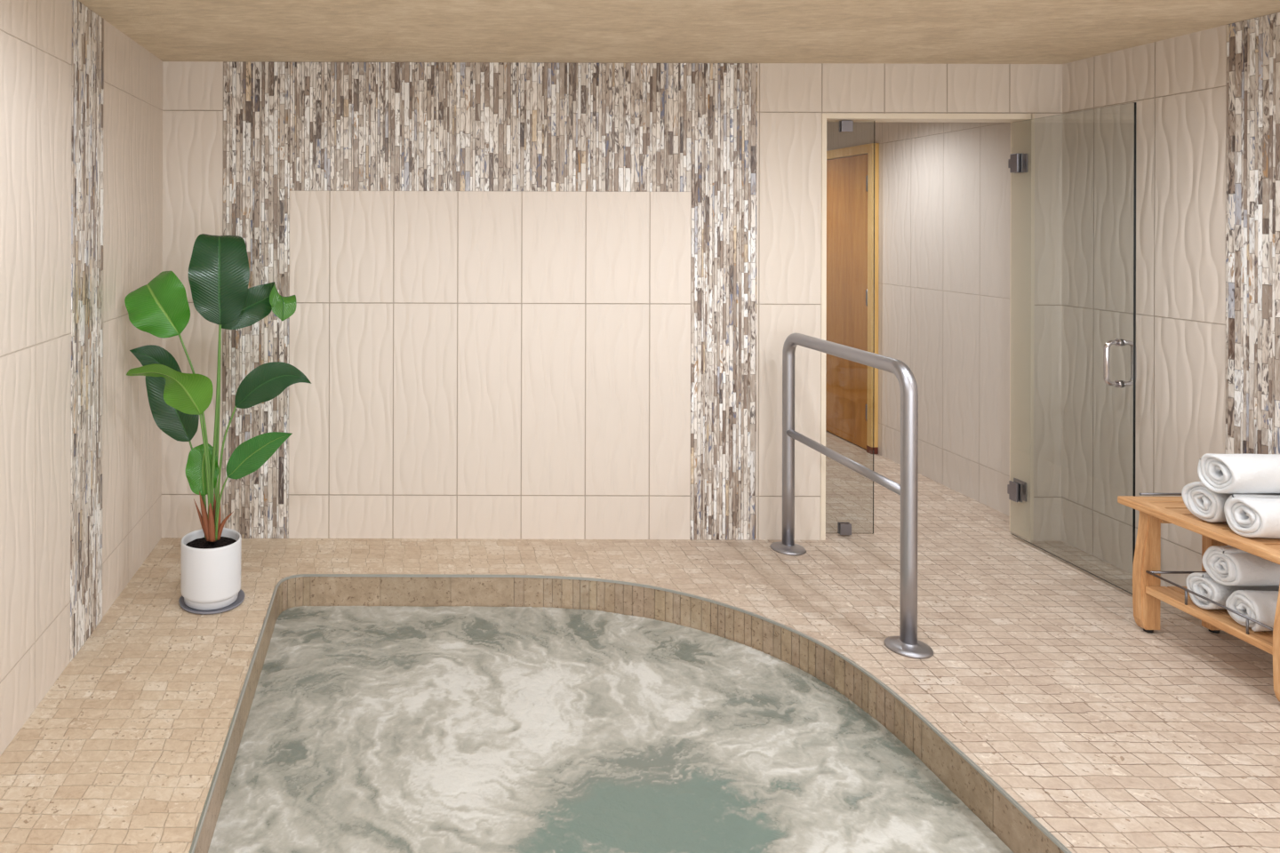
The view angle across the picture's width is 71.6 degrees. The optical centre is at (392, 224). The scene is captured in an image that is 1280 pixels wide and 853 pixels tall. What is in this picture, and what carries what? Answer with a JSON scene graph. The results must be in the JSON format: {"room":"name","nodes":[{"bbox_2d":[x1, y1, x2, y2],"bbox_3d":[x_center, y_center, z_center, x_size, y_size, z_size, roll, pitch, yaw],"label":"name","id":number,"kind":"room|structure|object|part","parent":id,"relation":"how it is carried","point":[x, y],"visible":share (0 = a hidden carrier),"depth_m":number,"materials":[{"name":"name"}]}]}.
{"room":"spa hot tub room","nodes":[
{"label":"spa hot tub room","id":0,"kind":"room"},
{"bbox_2d":[0,0,162,756],"bbox_3d":[-1.158,0.357,1.200,0.120,2.270,5.600,0,0,0],"label":"wall","id":1,"kind":"structure","parent":0,"point":[36,36],"depth_m":2.72,"materials":[{"name":"tile"}]},
{"bbox_2d":[70,0,103,662],"bbox_3d":[-1.096,0.357,3.018,0.004,2.270,0.309,0,0,0],"label":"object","id":2,"kind":"structure","parent":1,"relation":"attached to","point":[87,26],"depth_m":3.00,"materials":[{"name":"tile"}]},
{"bbox_2d":[161,61,1062,540],"bbox_3d":[0.983,0.363,4.065,4.403,2.270,0.130,0,0,0],"label":"wall","id":3,"kind":"structure","parent":0,"point":[477,364],"depth_m":4.00,"materials":[{"name":"tile"}]},
{"bbox_2d":[222,61,757,539],"bbox_3d":[0.461,0.361,3.998,2.542,2.270,0.004,0,0,0],"label":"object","id":4,"kind":"structure","parent":3,"relation":"attached to","point":[288,126],"depth_m":4.00,"materials":[{"name":"tile"}]},
{"bbox_2d":[837,120,874,535],"bbox_3d":[2.192,0.496,4.055,0.260,1.996,0.030,0,0,0],"label":"glass panel","id":5,"kind":"object","parent":3,"relation":"in","point":[844,528],"depth_m":4.05,"materials":[{"name":"clear glass"}]},
{"bbox_2d":[820,112,1034,541],"bbox_3d":[2.545,0.487,4.063,1.012,2.032,0.134,0,0,0],"label":"trim","id":6,"kind":"structure","parent":3,"relation":"attached to","point":[1022,133],"depth_m":4.03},
{"bbox_2d":[1007,102,1136,594],"bbox_3d":[2.989,0.499,3.740,0.130,1.986,0.710,0,0,0],"label":"door","id":7,"kind":"structure","parent":3,"relation":"in","point":[1017,163],"depth_m":3.44,"materials":[{"name":"clear glass"}]},
{"bbox_3d":[2.988,0.569,3.452,0.130,0.200,0.030,0,0,0],"label":"handle","id":8,"kind":"part","parent":7,"relation":"part of","materials":[{"name":"silver metal"}]},
{"bbox_2d":[0,430,1279,852],"bbox_3d":[1.040,1.498,3.150,4.483,0.001,9.700,0,0,0],"label":"floor","id":9,"kind":"structure","parent":0,"point":[1116,736],"depth_m":2.82,"materials":[{"name":"tile"}]},
{"bbox_2d":[178,589,245,614],"bbox_3d":[-0.717,1.486,3.335,0.256,0.011,0.256,0,0,0],"label":"saucer","id":10,"kind":"object","parent":9,"relation":"on","point":[240,599],"visible":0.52,"depth_m":3.26,"materials":[{"name":"grey ceramic"}]},
{"bbox_2d":[124,233,311,610],"bbox_3d":[-0.697,0.761,3.329,0.725,1.450,0.296,0,0,-10],"label":"potted plant","id":11,"kind":"object","parent":10,"relation":"on","point":[219,268],"visible":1,"depth_m":3.31,"materials":[{"name":"green plant"}]},
{"bbox_3d":[-0.783,0.836,3.321,0.130,0.809,0.022,0,0,0],"label":"stem","id":12,"kind":"part","parent":11,"relation":"part of","materials":[{"name":"green plant"}]},
{"bbox_3d":[-0.779,1.061,3.373,0.104,0.375,0.019,0,0,34],"label":"stem","id":13,"kind":"part","parent":11,"relation":"part of","materials":[{"name":"green plant"}]},
{"bbox_3d":[-0.735,0.991,3.309,0.051,0.495,0.035,0,0,0],"label":"stem","id":14,"kind":"part","parent":11,"relation":"part of","materials":[{"name":"green plant"}]},
{"bbox_3d":[-0.742,1.163,3.346,0.011,0.178,0.033,0,0,36],"label":"stem","id":15,"kind":"part","parent":11,"relation":"part of","materials":[{"name":"green plant"}]},
{"bbox_3d":[-0.721,1.365,3.335,0.235,0.243,0.235,0,0,0],"label":"pot","id":16,"kind":"part","parent":11,"relation":"part of","materials":[{"name":"white ceramic"}]},
{"bbox_3d":[-0.706,0.820,3.335,0.048,0.847,0.014,0,0,0],"label":"stem","id":17,"kind":"part","parent":11,"relation":"part of","materials":[{"name":"green plant"}]},
{"bbox_3d":[-0.705,0.828,3.354,0.014,0.840,0.040,0,0,44],"label":"stem","id":18,"kind":"part","parent":11,"relation":"part of","materials":[{"name":"green plant"}]},
{"bbox_3d":[-0.675,1.114,3.297,0.067,0.260,0.016,0,0,32],"label":"stem","id":19,"kind":"part","parent":11,"relation":"part of","materials":[{"name":"green plant"}]},
{"bbox_3d":[-0.664,0.978,3.315,0.092,0.525,0.019,0,0,9],"label":"stem","id":20,"kind":"part","parent":11,"relation":"part of","materials":[{"name":"green plant"}]},
{"bbox_2d":[188,574,1071,852],"bbox_3d":[0.566,1.970,2.104,2.106,0.952,2.970,0,0,0],"label":"pool edge","id":21,"kind":"object","parent":9,"relation":"in","point":[1019,830],"visible":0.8,"depth_m":3.21,"materials":[{"name":"tile"}]},
{"bbox_2d":[208,606,1013,852],"bbox_3d":[0.566,1.630,2.102,2.114,0.008,2.975,0,0,0],"label":"pool water","id":22,"kind":"object","parent":21,"relation":"in","point":[368,729],"visible":1,"depth_m":2.61,"materials":[{"name":"liquid"}]},
{"bbox_2d":[770,333,933,658],"bbox_3d":[1.827,0.994,3.427,0.150,1.010,1.056,0,0,0],"label":"handrail","id":23,"kind":"object","parent":9,"relation":"on","point":[907,644],"visible":1,"depth_m":3.00,"materials":[{"name":"silver metal"}]},
{"bbox_3d":[1.827,0.955,3.427,0.035,0.035,0.864,0,0,0],"label":"rail","id":24,"kind":"part","parent":23,"relation":"part of","materials":[{"name":"silver metal"}]},
{"bbox_2d":[1117,493,1279,702],"bbox_3d":[2.916,1.258,2.838,0.370,0.490,0.676,0,0,0],"label":"bench","id":25,"kind":"object","parent":9,"relation":"on","point":[1148,592],"visible":0.73,"depth_m":3.00,"materials":[{"name":"brown wood"}]},
{"bbox_3d":[2.784,1.270,3.104,0.072,0.440,0.042,0,0,0],"label":"leg","id":26,"kind":"part","parent":25,"relation":"part of","materials":[{"name":"brown wood"}]},
{"bbox_3d":[2.957,1.018,3.172,0.270,0.009,0.009,0,0,0],"label":"rod","id":27,"kind":"part","parent":25,"relation":"part of","materials":[{"name":"silver metal"}]},
{"bbox_3d":[2.915,1.274,3.076,0.296,0.009,0.009,0,0,0],"label":"guard rod","id":28,"kind":"part","parent":25,"relation":"part of","materials":[{"name":"silver metal"}]},
{"bbox_3d":[2.767,1.300,2.930,0.008,0.052,0.007,0,0,0],"label":"guard post","id":29,"kind":"part","parent":25,"relation":"part of","materials":[{"name":"silver metal"}]},
{"bbox_3d":[2.763,1.036,2.835,0.062,0.026,0.670,0,0,0],"label":"rail","id":30,"kind":"part","parent":25,"relation":"part of","materials":[{"name":"brown wood"}]},
{"bbox_3d":[2.767,1.273,2.855,0.008,0.008,0.454,0,0,0],"label":"guard rod","id":31,"kind":"part","parent":25,"relation":"part of","materials":[{"name":"silver metal"}]},
{"bbox_3d":[3.043,1.270,3.104,0.072,0.440,0.042,0,0,0],"label":"leg","id":32,"kind":"part","parent":25,"relation":"part of","materials":[{"name":"brown wood"}]},
{"bbox_2d":[1181,481,1279,522],"bbox_3d":[2.952,0.956,2.902,0.342,0.136,0.135,0,0,0],"label":"rolled towel","id":33,"kind":"object","parent":25,"relation":"on","point":[1206,505],"visible":0.28,"depth_m":2.88,"materials":[{"name":"white fabric"}]},
{"bbox_2d":[1185,572,1279,609],"bbox_3d":[2.917,1.263,2.903,0.271,0.124,0.122,0,0,0],"label":"rolled towel","id":34,"kind":"object","parent":25,"relation":"on","point":[1200,583],"visible":0.44,"depth_m":2.87,"materials":[{"name":"white fabric"}]},
{"bbox_2d":[1201,545,1279,585],"bbox_3d":[2.912,1.150,2.834,0.271,0.131,0.129,0,0,0],"label":"rolled towel","id":35,"kind":"object","parent":34,"relation":"on","point":[1227,565],"visible":0.83,"depth_m":2.79,"materials":[{"name":"white fabric"}]},
{"bbox_3d":[2.767,1.300,2.720,0.008,0.052,0.007,0,0,0],"label":"guard post","id":36,"kind":"part","parent":25,"relation":"part of","materials":[{"name":"silver metal"}]},
{"bbox_2d":[1224,494,1279,538],"bbox_3d":[2.947,0.958,2.752,0.356,0.130,0.147,0,0,0],"label":"rolled towel","id":37,"kind":"object","parent":25,"relation":"on","point":[1249,516],"visible":1,"depth_m":2.73,"materials":[{"name":"white fabric"}]},
{"bbox_2d":[1197,453,1279,494],"bbox_3d":[2.934,0.836,2.831,0.352,0.131,0.148,0,0,0],"label":"rolled towel","id":38,"kind":"object","parent":37,"relation":"on","point":[1233,474],"visible":1,"depth_m":2.78,"materials":[{"name":"white fabric"}]},
{"bbox_2d":[1225,590,1278,631],"bbox_3d":[2.918,1.267,2.761,0.268,0.116,0.128,0,0,0],"label":"rolled towel","id":39,"kind":"object","parent":25,"relation":"on","point":[1260,606],"visible":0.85,"depth_m":2.74,"materials":[{"name":"white fabric"}]},
{"bbox_3d":[2.784,1.270,2.606,0.072,0.440,0.042,0,0,0],"label":"leg","id":40,"kind":"part","parent":25,"relation":"part of","materials":[{"name":"brown wood"}]},
{"bbox_2d":[77,0,1279,63],"bbox_3d":[1.047,-0.822,3.150,4.483,0.100,9.700,0,0,0],"label":"ceiling","id":41,"kind":"structure","parent":0,"point":[580,31],"depth_m":3.29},
{"bbox_2d":[826,24,1226,587],"bbox_3d":[3.245,0.370,3.200,0.120,2.270,9.600,0,0,0],"label":"wall","id":42,"kind":"structure","parent":0,"point":[944,215],"depth_m":3.81,"materials":[{"name":"tile"}]},
{"bbox_2d":[825,143,879,454],"bbox_3d":[3.161,0.484,6.013,0.047,2.040,1.013,0,0,0],"label":"door","id":43,"kind":"structure","parent":42,"relation":"in","point":[850,180],"depth_m":5.76,"materials":[{"name":"brown wood"}]},
{"bbox_2d":[1225,11,1279,545],"bbox_3d":[3.183,0.369,2.905,0.004,2.270,0.610,0,0,0],"label":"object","id":44,"kind":"structure","parent":42,"relation":"attached to","point":[1252,217],"depth_m":3.11,"materials":[{"name":"tile"}]}
]}

